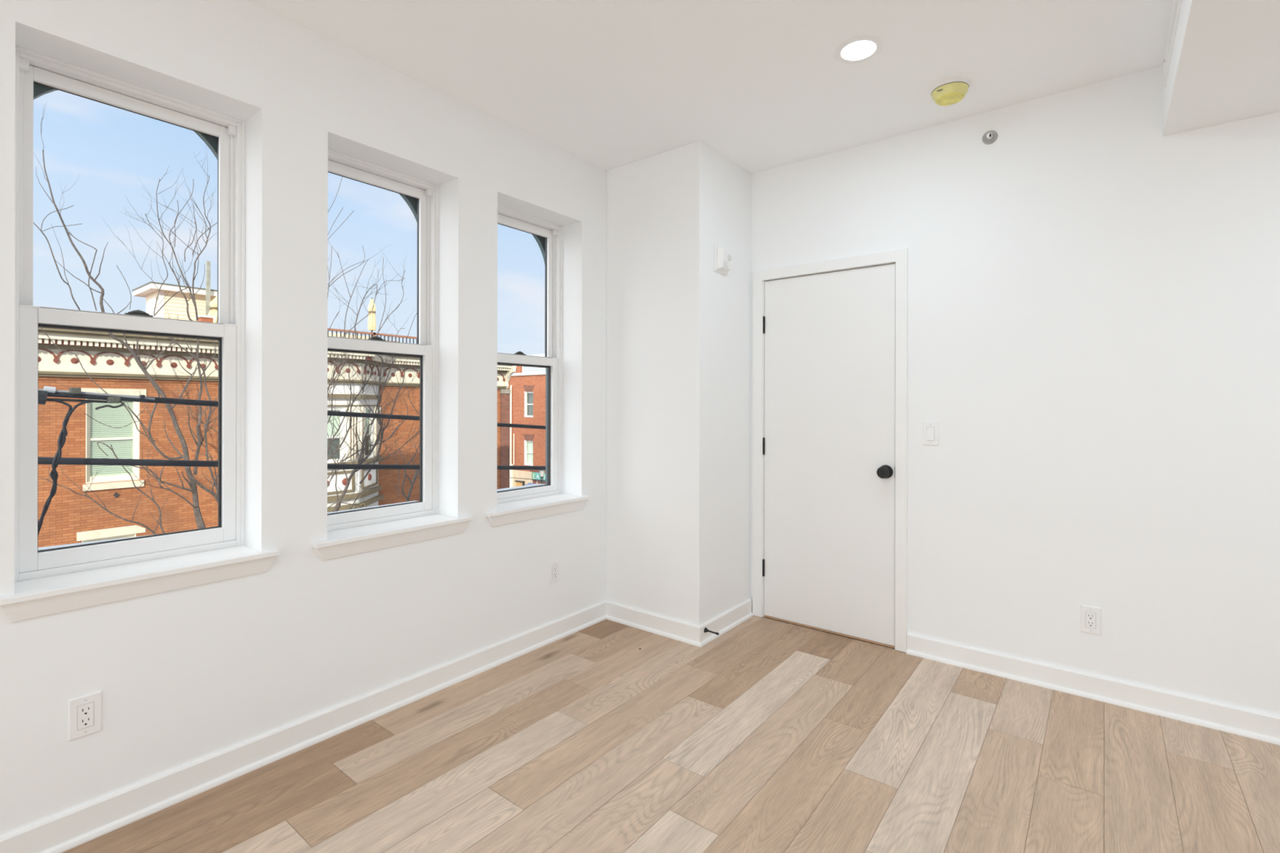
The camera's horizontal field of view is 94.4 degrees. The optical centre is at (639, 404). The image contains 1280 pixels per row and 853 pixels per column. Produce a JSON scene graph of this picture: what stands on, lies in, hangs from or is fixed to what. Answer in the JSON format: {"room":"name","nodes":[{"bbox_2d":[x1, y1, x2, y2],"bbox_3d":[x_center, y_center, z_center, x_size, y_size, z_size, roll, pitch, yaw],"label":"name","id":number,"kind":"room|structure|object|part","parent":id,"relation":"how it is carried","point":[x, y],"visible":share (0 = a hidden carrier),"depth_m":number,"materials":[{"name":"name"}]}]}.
{"room":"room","nodes":[
{"label":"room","id":0,"kind":"room"},
{"bbox_2d":[0,0,606,837],"bbox_3d":[-1.926,-0.072,1.655,0.301,2.918,6.620,0,0,38],"label":"wall","id":1,"kind":"structure","parent":0,"point":[184,676],"depth_m":2.23,"materials":[{"name":"white paint"}]},
{"bbox_2d":[67,690,102,741],"bbox_3d":[-1.648,0.924,1.761,0.008,0.121,0.074,0,0,38],"label":"wall outlet","id":2,"kind":"object","parent":1,"relation":"attached to","point":[84,712],"visible":1,"depth_m":1.76,"materials":[{"name":"white plastic"}]},
{"bbox_2d":[77,702,93,729],"bbox_3d":[-1.646,0.924,1.759,0.002,0.069,0.034,0,0,38],"label":"receptacle","id":3,"kind":"object","parent":2,"relation":"attached to","point":[85,709],"depth_m":1.76,"materials":[{"name":"white plastic"}]},
{"bbox_2d":[0,45,279,622],"bbox_3d":[-1.692,-0.243,2.007,0.432,1.689,0.703,0,0,38],"label":"window","id":4,"kind":"structure","parent":1,"relation":"in","point":[56,579],"depth_m":1.92,"materials":[{"name":"white plastic"}]},
{"bbox_3d":[-1.817,0.503,2.098,0.125,0.089,0.654,0,0,38],"label":"outside sill","id":5,"kind":"part","parent":4,"relation":"part of","materials":[{"name":"grey"}]},
{"bbox_3d":[-1.725,-0.642,2.028,0.036,0.799,0.566,0,0,38],"label":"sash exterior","id":6,"kind":"part","parent":4,"relation":"part of","materials":[{"name":"black"}]},
{"bbox_3d":[-1.717,-0.642,2.022,0.016,0.799,0.566,0,0,38],"label":"sash","id":7,"kind":"part","parent":4,"relation":"part of","materials":[{"name":"clear glass"}]},
{"bbox_3d":[-1.695,0.102,2.003,0.029,0.805,0.566,0,0,38],"label":"sash","id":8,"kind":"part","parent":4,"relation":"part of","materials":[{"name":"white plastic"}]},
{"bbox_2d":[0,600,606,852],"bbox_3d":[-2.018,1.237,1.273,0.028,0.100,5.907,0,0,38],"label":"baseboard","id":9,"kind":"structure","parent":1,"relation":"attached to","point":[67,830],"depth_m":2.12,"materials":[{"name":"white paint"}]},
{"bbox_2d":[312,149,472,560],"bbox_3d":[-1.179,-0.237,2.662,0.432,1.679,0.712,0,0,38],"label":"window","id":10,"kind":"structure","parent":1,"relation":"in","point":[362,530],"depth_m":2.78,"materials":[{"name":"white plastic"}]},
{"bbox_3d":[-1.303,0.514,2.754,0.125,0.069,0.634,0,0,38],"label":"outside sill","id":11,"kind":"part","parent":10,"relation":"part of","materials":[{"name":"grey"}]},
{"bbox_3d":[-1.212,-0.635,2.684,0.036,0.810,0.546,0,0,38],"label":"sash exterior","id":12,"kind":"part","parent":10,"relation":"part of","materials":[{"name":"black"}]},
{"bbox_3d":[-1.204,-0.635,2.678,0.016,0.810,0.546,0,0,38],"label":"sash","id":13,"kind":"part","parent":10,"relation":"part of","materials":[{"name":"clear glass"}]},
{"bbox_3d":[-1.181,0.109,2.659,0.029,0.794,0.546,0,0,38],"label":"sash","id":14,"kind":"part","parent":10,"relation":"part of","materials":[{"name":"white plastic"}]},
{"bbox_3d":[-1.196,-0.264,2.671,0.086,1.604,0.594,0,0,38],"label":"frame","id":15,"kind":"part","parent":10,"relation":"part of","materials":[{"name":"white plastic"}]},
{"bbox_2d":[485,204,590,526],"bbox_3d":[-0.678,-0.240,3.301,0.432,1.686,0.717,0,0,38],"label":"window","id":16,"kind":"structure","parent":1,"relation":"in","point":[522,503],"depth_m":3.49,"materials":[{"name":"white plastic"}]},
{"bbox_3d":[-0.792,0.515,3.406,0.125,0.069,0.649,0,0,38],"label":"outside sill","id":17,"kind":"part","parent":16,"relation":"part of","materials":[{"name":"grey"}]},
{"bbox_3d":[-0.701,-0.630,3.336,0.036,0.818,0.561,0,0,38],"label":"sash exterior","id":18,"kind":"part","parent":16,"relation":"part of","materials":[{"name":"black"}]},
{"bbox_3d":[-0.693,-0.630,3.330,0.016,0.818,0.561,0,0,38],"label":"sash","id":19,"kind":"part","parent":16,"relation":"part of","materials":[{"name":"white plastic"}]},
{"bbox_3d":[-0.670,0.114,3.311,0.029,0.786,0.561,0,0,38],"label":"sash","id":20,"kind":"part","parent":16,"relation":"part of","materials":[{"name":"white plastic"}]},
{"bbox_3d":[-0.685,-0.263,3.323,0.086,1.604,0.609,0,0,38],"label":"frame","id":21,"kind":"part","parent":16,"relation":"part of","materials":[{"name":"white plastic"}]},
{"bbox_3d":[-0.730,-0.263,3.358,0.028,1.604,0.609,0,0,38],"label":"frame","id":22,"kind":"part","parent":16,"relation":"part of","materials":[{"name":"black"}]},
{"bbox_2d":[549,560,559,584],"bbox_3d":[-0.469,0.921,3.266,0.008,0.121,0.074,0,0,38],"label":"wall outlet","id":23,"kind":"object","parent":1,"relation":"attached to","point":[554,566],"visible":1,"depth_m":3.26,"materials":[{"name":"white plastic"}]},
{"bbox_2d":[552,564,557,578],"bbox_3d":[-0.467,0.921,3.264,0.002,0.069,0.034,0,0,38],"label":"receptacle","id":24,"kind":"object","parent":23,"relation":"attached to","point":[554,566],"depth_m":3.26,"materials":[{"name":"white plastic"}]},
{"bbox_2d":[62,615,1279,852],"bbox_3d":[0.316,1.341,0.709,5.001,0.100,8.100,0,0,38],"label":"floor","id":25,"kind":"structure","parent":0,"point":[767,735],"depth_m":2.09,"materials":[{"name":"brown wood"}]},
{"bbox_2d":[606,140,751,626],"bbox_3d":[0.241,-0.068,3.633,0.669,2.718,0.593,0,0,38],"label":"wall","id":26,"kind":"structure","parent":0,"point":[678,328],"depth_m":3.39,"materials":[{"name":"white paint"}]},
{"bbox_2d":[605,600,700,647],"bbox_3d":[0.058,1.241,3.380,0.697,0.100,0.028,0,0,38],"label":"baseboard","id":27,"kind":"structure","parent":26,"relation":"attached to","point":[684,632],"depth_m":3.36,"materials":[{"name":"white paint"}]},
{"bbox_2d":[703,627,719,635],"bbox_3d":[0.386,1.222,3.189,0.083,0.027,0.027,0,0,38],"label":"door stop","id":28,"kind":"object","parent":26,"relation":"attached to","point":[706,629],"visible":1,"depth_m":3.19,"materials":[{"name":"black metal"}]},
{"bbox_2d":[714,244,731,275],"bbox_3d":[0.476,-0.821,3.347,0.053,0.145,0.135,0,0,38],"label":"fire alarm strobe","id":29,"kind":"object","parent":26,"relation":"attached to","point":[722,256],"visible":1,"depth_m":3.31,"materials":[{"name":"white plastic"}]},
{"bbox_2d":[699,598,753,647],"bbox_3d":[0.498,1.242,3.400,0.028,0.100,0.602,0,0,38],"label":"baseboard","id":30,"kind":"structure","parent":26,"relation":"attached to","point":[737,615],"depth_m":3.39,"materials":[{"name":"white paint"}]},
{"bbox_2d":[247,0,1173,173],"bbox_3d":[0.322,-1.486,0.709,5.001,0.120,8.100,0,0,38],"label":"ceiling","id":31,"kind":"structure","parent":0,"point":[609,84],"depth_m":2.44,"materials":[{"name":"white paint"}]},
{"bbox_2d":[833,35,884,63],"bbox_3d":[0.877,-1.423,2.379,0.190,0.006,0.190,0,0,38],"label":"recessed light","id":32,"kind":"object","parent":31,"relation":"in","point":[862,48],"visible":1,"depth_m":2.37,"materials":[{"name":"white plastic"}]},
{"bbox_2d":[929,77,970,106],"bbox_3d":[1.391,-1.396,2.660,0.164,0.056,0.164,0,0,38],"label":"smoke detector","id":33,"kind":"object","parent":31,"relation":"attached to","point":[949,91],"visible":1,"depth_m":2.62,"materials":[{"name":"yellow plastic"}]},
{"bbox_2d":[750,65,1279,716],"bbox_3d":[2.008,-0.065,2.702,4.600,2.918,0.120,0,0,38],"label":"wall","id":34,"kind":"structure","parent":0,"point":[1094,292],"depth_m":2.64,"materials":[{"name":"white paint"}]},
{"bbox_2d":[752,248,907,652],"bbox_3d":[1.069,0.238,3.395,0.887,2.110,0.182,0,0,38],"label":"door","id":35,"kind":"structure","parent":34,"relation":"in","point":[830,359],"depth_m":3.35,"materials":[{"name":"white paint"}]},
{"bbox_3d":[1.296,0.357,3.143,0.072,0.072,0.066,0,0,38],"label":"knob","id":36,"kind":"part","parent":35,"relation":"part of","materials":[{"name":"black metal"}]},
{"bbox_2d":[923,421,938,445],"bbox_3d":[1.485,0.147,3.027,0.074,0.121,0.013,0,0,38],"label":"light switch","id":37,"kind":"object","parent":34,"relation":"attached to","point":[931,429],"visible":1,"depth_m":3.02,"materials":[{"name":"white plastic"}]},
{"bbox_2d":[982,129,997,144],"bbox_3d":[1.688,-1.296,2.862,0.066,0.066,0.024,0,0,38],"label":"sprinkler","id":38,"kind":"object","parent":34,"relation":"attached to","point":[988,137],"visible":1,"depth_m":2.86,"materials":[{"name":"grey metal"}]},
{"bbox_2d":[1080,604,1101,635],"bbox_3d":[1.998,0.954,2.627,0.074,0.121,0.008,0,0,38],"label":"wall outlet","id":39,"kind":"object","parent":34,"relation":"attached to","point":[1090,616],"visible":1,"depth_m":2.62,"materials":[{"name":"white plastic"}]},
{"bbox_2d":[1085,611,1095,628],"bbox_3d":[1.996,0.954,2.624,0.034,0.069,0.002,0,0,38],"label":"receptacle","id":40,"kind":"object","parent":39,"relation":"attached to","point":[1090,615],"depth_m":2.62,"materials":[{"name":"white plastic"}]},
{"bbox_2d":[906,633,1279,745],"bbox_3d":[2.581,1.246,2.157,3.022,0.100,0.028,0,0,38],"label":"baseboard","id":41,"kind":"structure","parent":34,"relation":"attached to","point":[1242,722],"depth_m":2.58,"materials":[{"name":"white paint"}]},
{"bbox_2d":[1162,0,1279,136],"bbox_3d":[0.982,-1.276,-0.698,2.024,0.298,6.500,0,0,38],"label":"wall","id":42,"kind":"structure","parent":0,"point":[1224,66],"depth_m":1.97,"materials":[{"name":"white paint"}]},
{"bbox_2d":[1164,0,1182,87],"bbox_3d":[1.847,-1.332,2.051,0.006,0.132,0.795,0,0,38],"label":"air vent","id":43,"kind":"object","parent":42,"relation":"in","point":[1176,5],"visible":1,"depth_m":2.11,"materials":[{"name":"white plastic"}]},
{"label":"outside","id":44,"kind":"structure","parent":0,"visible":0},
{"bbox_2d":[38,457,545,470],"bbox_3d":[-2.299,0.727,7.260,0.052,1.849,19.142,0,0,38],"label":"overhead cable","id":45,"kind":"object","parent":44,"point":[42,460],"visible":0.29,"depth_m":5.10,"materials":[{"name":"black rubber"}]},
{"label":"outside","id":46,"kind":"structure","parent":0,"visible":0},
{"bbox_3d":[-23.624,6.548,22.699,59.600,0.200,120.000,0,0,38],"label":"street","id":47,"kind":"object","parent":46,"visible":0},
{"bbox_2d":[33,102,217,534],"bbox_3d":[-10.272,0.332,12.230,1.361,12.055,3.577,0,0,38],"label":"street tree","id":48,"kind":"object","parent":47,"relation":"on","point":[200,523],"visible":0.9,"depth_m":12.51,"materials":[{"name":"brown plant"}]},
{"bbox_2d":[38,327,516,547],"bbox_3d":[-15.039,2.334,18.309,11.119,8.260,21.670,0,0,38],"label":"house","id":49,"kind":"structure","parent":47,"relation":"on","point":[70,517],"depth_m":15.29,"materials":[{"name":"orange brick"}]},
{"bbox_3d":[-13.861,-1.207,13.617,0.050,0.225,0.638,0,0,38],"label":"arch moulding","id":50,"kind":"part","parent":49,"relation":"part of","materials":[{"name":"wood"}]},
{"bbox_3d":[-13.468,-1.206,14.119,0.050,0.225,0.638,0,0,38],"label":"arch moulding","id":51,"kind":"part","parent":49,"relation":"part of","materials":[{"name":"wood"}]},
{"bbox_3d":[-13.074,-1.205,14.621,0.050,0.225,0.638,0,0,38],"label":"arch moulding","id":52,"kind":"part","parent":49,"relation":"part of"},
{"bbox_2d":[89,400,132,476],"bbox_3d":[-13.256,0.825,14.858,0.013,1.864,0.818,0,0,38],"label":"blind","id":53,"kind":"object","parent":49,"relation":"hanging from","point":[110,438],"depth_m":14.85,"materials":[{"name":"white"}]},
{"bbox_3d":[-13.109,2.000,14.755,0.200,0.155,1.146,0,0,38],"label":"sill","id":54,"kind":"part","parent":49,"relation":"part of","materials":[{"name":"stone"}]},
{"bbox_3d":[-15.011,-1.566,11.865,0.500,0.110,11.550,0,0,38],"label":"crown","id":55,"kind":"part","parent":49,"relation":"part of","materials":[{"name":"beige paint"}]},
{"bbox_3d":[-15.146,-0.724,11.970,0.160,0.115,11.550,0,0,38],"label":"belt moulding","id":56,"kind":"part","parent":49,"relation":"part of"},
{"bbox_3d":[-15.106,-1.354,11.923,0.160,0.095,11.525,0,0,38],"label":"bed moulding","id":57,"kind":"part","parent":49,"relation":"part of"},
{"bbox_3d":[-12.681,-1.204,15.124,0.050,0.225,0.638,0,0,38],"label":"arch moulding","id":58,"kind":"part","parent":49,"relation":"part of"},
{"bbox_3d":[-12.287,-1.204,15.626,0.050,0.225,0.638,0,0,38],"label":"arch moulding","id":59,"kind":"part","parent":49,"relation":"part of","materials":[{"name":"wood"}]},
{"bbox_2d":[132,281,217,320],"bbox_3d":[-15.069,-2.799,19.992,2.220,1.995,2.770,0,0,38],"label":"roof penthouse","id":60,"kind":"structure","parent":49,"relation":"on","point":[176,306],"depth_m":19.00,"materials":[{"name":"beige"}]},
{"bbox_3d":[-15.720,-2.742,19.104,0.850,1.410,0.030,0,0,38],"label":"hut door","id":61,"kind":"part","parent":60,"relation":"part of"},
{"bbox_3d":[-11.894,-1.203,16.128,0.050,0.225,0.638,0,0,38],"label":"arch moulding","id":62,"kind":"part","parent":49,"relation":"part of","materials":[{"name":"wood"}]},
{"bbox_2d":[195,315,214,322],"bbox_3d":[-13.264,-2.251,18.066,0.460,0.906,0.362,0,0,38],"label":"brick chimney","id":63,"kind":"object","parent":49,"relation":"on","point":[206,318],"visible":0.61,"depth_m":17.92,"materials":[{"name":"brick"}]},
{"bbox_2d":[205,260,210,315],"bbox_3d":[-14.011,-3.230,19.218,0.100,2.861,0.100,0,0,38],"label":"post","id":64,"kind":"object","parent":49,"relation":"on","point":[207,263],"visible":0.64,"depth_m":19.19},
{"bbox_2d":[207,296,217,323],"bbox_3d":[-13.709,-2.789,19.280,0.638,1.981,0.846,0,0,38],"label":"patio umbrella","id":65,"kind":"object","parent":49,"relation":"on","point":[213,312],"visible":0.13,"depth_m":19.07,"materials":[{"name":"beige fabric"}]},
{"bbox_2d":[327,409,339,436],"bbox_3d":[-9.450,0.549,17.699,0.005,0.790,0.920,0,0,38],"label":"shade","id":66,"kind":"object","parent":49,"relation":"hanging from","point":[329,426],"depth_m":17.92,"materials":[{"name":"white fabric"}]},
{"bbox_3d":[-9.341,2.344,17.611,0.050,0.660,1.720,0,0,38],"label":"panel frame","id":67,"kind":"part","parent":49,"relation":"part of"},
{"bbox_3d":[-9.327,1.424,17.602,0.280,3.500,2.040,0,0,38],"label":"moulding","id":68,"kind":"part","parent":49,"relation":"part of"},
{"bbox_3d":[-9.292,-0.713,17.577,0.160,0.115,2.172,0,0,38],"label":"belt moulding","id":69,"kind":"part","parent":49,"relation":"part of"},
{"bbox_3d":[-9.243,-1.343,17.540,0.160,0.095,2.222,0,0,38],"label":"bed moulding","id":70,"kind":"part","parent":49,"relation":"part of","materials":[{"name":"beige wood"}]},
{"bbox_3d":[-8.903,-1.198,18.080,0.050,0.225,0.638,0,0,38],"label":"arch moulding","id":71,"kind":"part","parent":49,"relation":"part of","materials":[{"name":"beige wood"}]},
{"bbox_2d":[328,333,370,339],"bbox_3d":[-11.350,-2.252,22.940,0.400,0.915,1.700,0,0,38],"label":"planter","id":72,"kind":"object","parent":49,"relation":"on","point":[330,334],"visible":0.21,"depth_m":22.73,"materials":[{"name":"beige"}]},
{"bbox_3d":[-9.156,-1.556,17.473,0.500,0.110,2.454,0,0,38],"label":"crown","id":73,"kind":"part","parent":49,"relation":"part of","materials":[{"name":"beige paint"}]},
{"bbox_2d":[364,409,368,434],"bbox_3d":[-8.913,0.550,19.201,0.005,0.790,0.610,0,0,-5],"label":"shade","id":74,"kind":"object","parent":49,"relation":"hanging from","point":[366,419],"depth_m":19.30,"materials":[{"name":"white"}]},
{"bbox_3d":[-8.780,2.345,19.270,0.050,0.660,1.364,0,0,-5],"label":"panel frame","id":75,"kind":"part","parent":49,"relation":"part of","materials":[{"name":"white paint"}]},
{"bbox_2d":[367,297,376,337],"bbox_3d":[-10.409,-2.970,23.004,0.558,2.355,0.558,0,0,38],"label":"patio umbrella","id":76,"kind":"object","parent":49,"relation":"on","point":[371,325],"visible":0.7,"depth_m":22.93,"materials":[{"name":"beige fabric"}]},
{"bbox_3d":[-8.763,1.425,19.272,0.280,3.500,1.684,0,0,-5],"label":"moulding","id":77,"kind":"part","parent":49,"relation":"part of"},
{"bbox_2d":[327,328,417,343],"bbox_3d":[-10.360,-2.305,23.053,0.120,1.025,4.900,0,0,38],"label":"roof railing","id":78,"kind":"object","parent":49,"relation":"on","point":[374,334],"visible":0.17,"depth_m":22.90,"materials":[{"name":"brown"}]},
{"bbox_3d":[-10.359,-2.765,23.053,0.120,0.075,4.900,0,0,38],"label":"rail","id":79,"kind":"part","parent":78,"relation":"part of","materials":[{"name":"brown"}]},
{"bbox_3d":[-8.716,-0.712,19.242,0.160,0.115,1.750,0,0,-5],"label":"belt moulding","id":80,"kind":"part","parent":49,"relation":"part of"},
{"bbox_3d":[-8.653,-1.342,19.223,0.160,0.095,1.750,0,0,-5],"label":"bed moulding","id":81,"kind":"part","parent":49,"relation":"part of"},
{"bbox_3d":[-8.539,-1.554,19.187,0.500,0.110,1.891,0,0,-5],"label":"crown","id":82,"kind":"part","parent":49,"relation":"part of","materials":[{"name":"beige paint"}]},
{"bbox_3d":[-8.511,-1.197,20.446,0.050,0.225,0.638,0,0,38],"label":"arch moulding","id":83,"kind":"part","parent":49,"relation":"part of","materials":[{"name":"beige wood"}]},
{"bbox_3d":[-8.117,-1.196,20.948,0.050,0.225,0.638,0,0,38],"label":"arch moulding","id":84,"kind":"part","parent":49,"relation":"part of","materials":[{"name":"beige wood"}]},
{"bbox_3d":[-7.160,-0.710,22.163,0.160,0.115,5.350,0,0,38],"label":"belt moulding","id":85,"kind":"part","parent":49,"relation":"part of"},
{"bbox_3d":[-7.104,-1.339,22.136,0.160,0.095,5.325,0,0,38],"label":"bed moulding","id":86,"kind":"part","parent":49,"relation":"part of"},
{"bbox_3d":[-7.024,-1.552,22.058,0.500,0.110,5.350,0,0,38],"label":"crown","id":87,"kind":"part","parent":49,"relation":"part of","materials":[{"name":"beige paint"}]},
{"bbox_3d":[-5.294,-1.219,24.139,0.660,1.100,0.140,0,0,38],"label":"cornice","id":88,"kind":"part","parent":49,"relation":"part of","materials":[{"name":"beige paint"}]},
{"bbox_2d":[511,477,545,480],"bbox_3d":[-2.465,2.009,15.696,0.019,2.000,18.455,0,0,-18],"label":"wire","id":89,"kind":"object","parent":49,"relation":"attached to","point":[512,477],"visible":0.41,"depth_m":19.03,"materials":[{"name":"beige"}]},
{"bbox_2d":[327,176,419,511],"bbox_3d":[-6.897,0.418,14.947,1.857,11.891,2.896,0,0,31],"label":"street tree","id":90,"kind":"object","parent":47,"relation":"on","point":[362,460],"visible":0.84,"depth_m":14.74,"materials":[{"name":"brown plant"}]},
{"bbox_2d":[386,375,419,502],"bbox_3d":[-5.282,2.831,14.138,1.247,7.069,1.522,0,0,38],"label":"street tree","id":91,"kind":"object","parent":47,"relation":"on","point":[415,477],"visible":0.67,"depth_m":13.89,"materials":[{"name":"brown plant"}]},
{"bbox_2d":[509,371,546,487],"bbox_3d":[-2.433,2.301,36.845,7.700,8.370,10.200,0,0,38],"label":"building","id":92,"kind":"structure","parent":47,"relation":"on","point":[527,395],"depth_m":34.92,"materials":[{"name":"red brick"}]},
{"bbox_3d":[-7.109,5.513,35.140,0.750,1.930,0.015,0,0,38],"label":"shop door","id":93,"kind":"part","parent":92,"relation":"part of","materials":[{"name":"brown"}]},
{"bbox_2d":[527,441,533,463],"bbox_3d":[-6.401,2.809,34.824,0.618,1.280,0.005,0,0,38],"label":"shade","id":94,"kind":"object","parent":92,"relation":"hanging from","point":[530,444],"depth_m":34.86,"materials":[{"name":"white fabric"}]},
{"bbox_2d":[522,366,546,373],"bbox_3d":[-5.395,-2.174,40.188,5.500,1.710,2.200,0,0,38],"label":"hut","id":95,"kind":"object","parent":92,"relation":"on","point":[525,369],"visible":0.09,"depth_m":40.40,"materials":[{"name":"grey"}]},
{"bbox_2d":[514,365,522,373],"bbox_3d":[-8.534,-2.115,41.695,1.900,1.980,0.900,0,0,38],"label":"brick chimney","id":96,"kind":"object","parent":95,"relation":"on","point":[519,369],"visible":0.02,"depth_m":41.16,"materials":[{"name":"red"}]},
{"bbox_2d":[538,465,545,484],"bbox_3d":[-5.248,4.867,31.679,0.386,3.229,0.386,0,0,38],"label":"street lamp","id":97,"kind":"object","parent":47,"relation":"on","point":[541,472],"visible":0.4,"depth_m":31.61,"materials":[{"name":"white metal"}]},
{"bbox_3d":[-5.246,3.663,31.679,0.319,0.340,0.319,0,0,38],"label":"lantern glass","id":98,"kind":"part","parent":97,"relation":"part of","materials":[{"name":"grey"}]},
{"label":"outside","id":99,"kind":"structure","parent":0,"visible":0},
{"bbox_2d":[38,386,545,429],"bbox_3d":[-2.094,0.190,6.830,0.110,1.457,18.832,0,0,38],"label":"overhead cable","id":100,"kind":"object","parent":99,"point":[47,391],"visible":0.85,"depth_m":4.57,"materials":[{"name":"black plastic"}]},
{"bbox_2d":[38,399,91,534],"bbox_3d":[-4.191,0.531,4.286,0.144,1.146,0.316,0,0,38],"label":"wire","id":101,"kind":"object","parent":100,"relation":"hanging from","point":[62,437],"visible":0.9,"depth_m":4.29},
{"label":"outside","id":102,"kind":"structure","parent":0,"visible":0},
{"bbox_2d":[529,354,544,356],"bbox_3d":[-8.054,-2.861,47.831,2.211,2.375,0.850,0,0,38],"label":"air conditioner","id":103,"kind":"object","parent":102,"point":[539,355],"visible":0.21,"depth_m":47.35,"materials":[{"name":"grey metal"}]}
]}

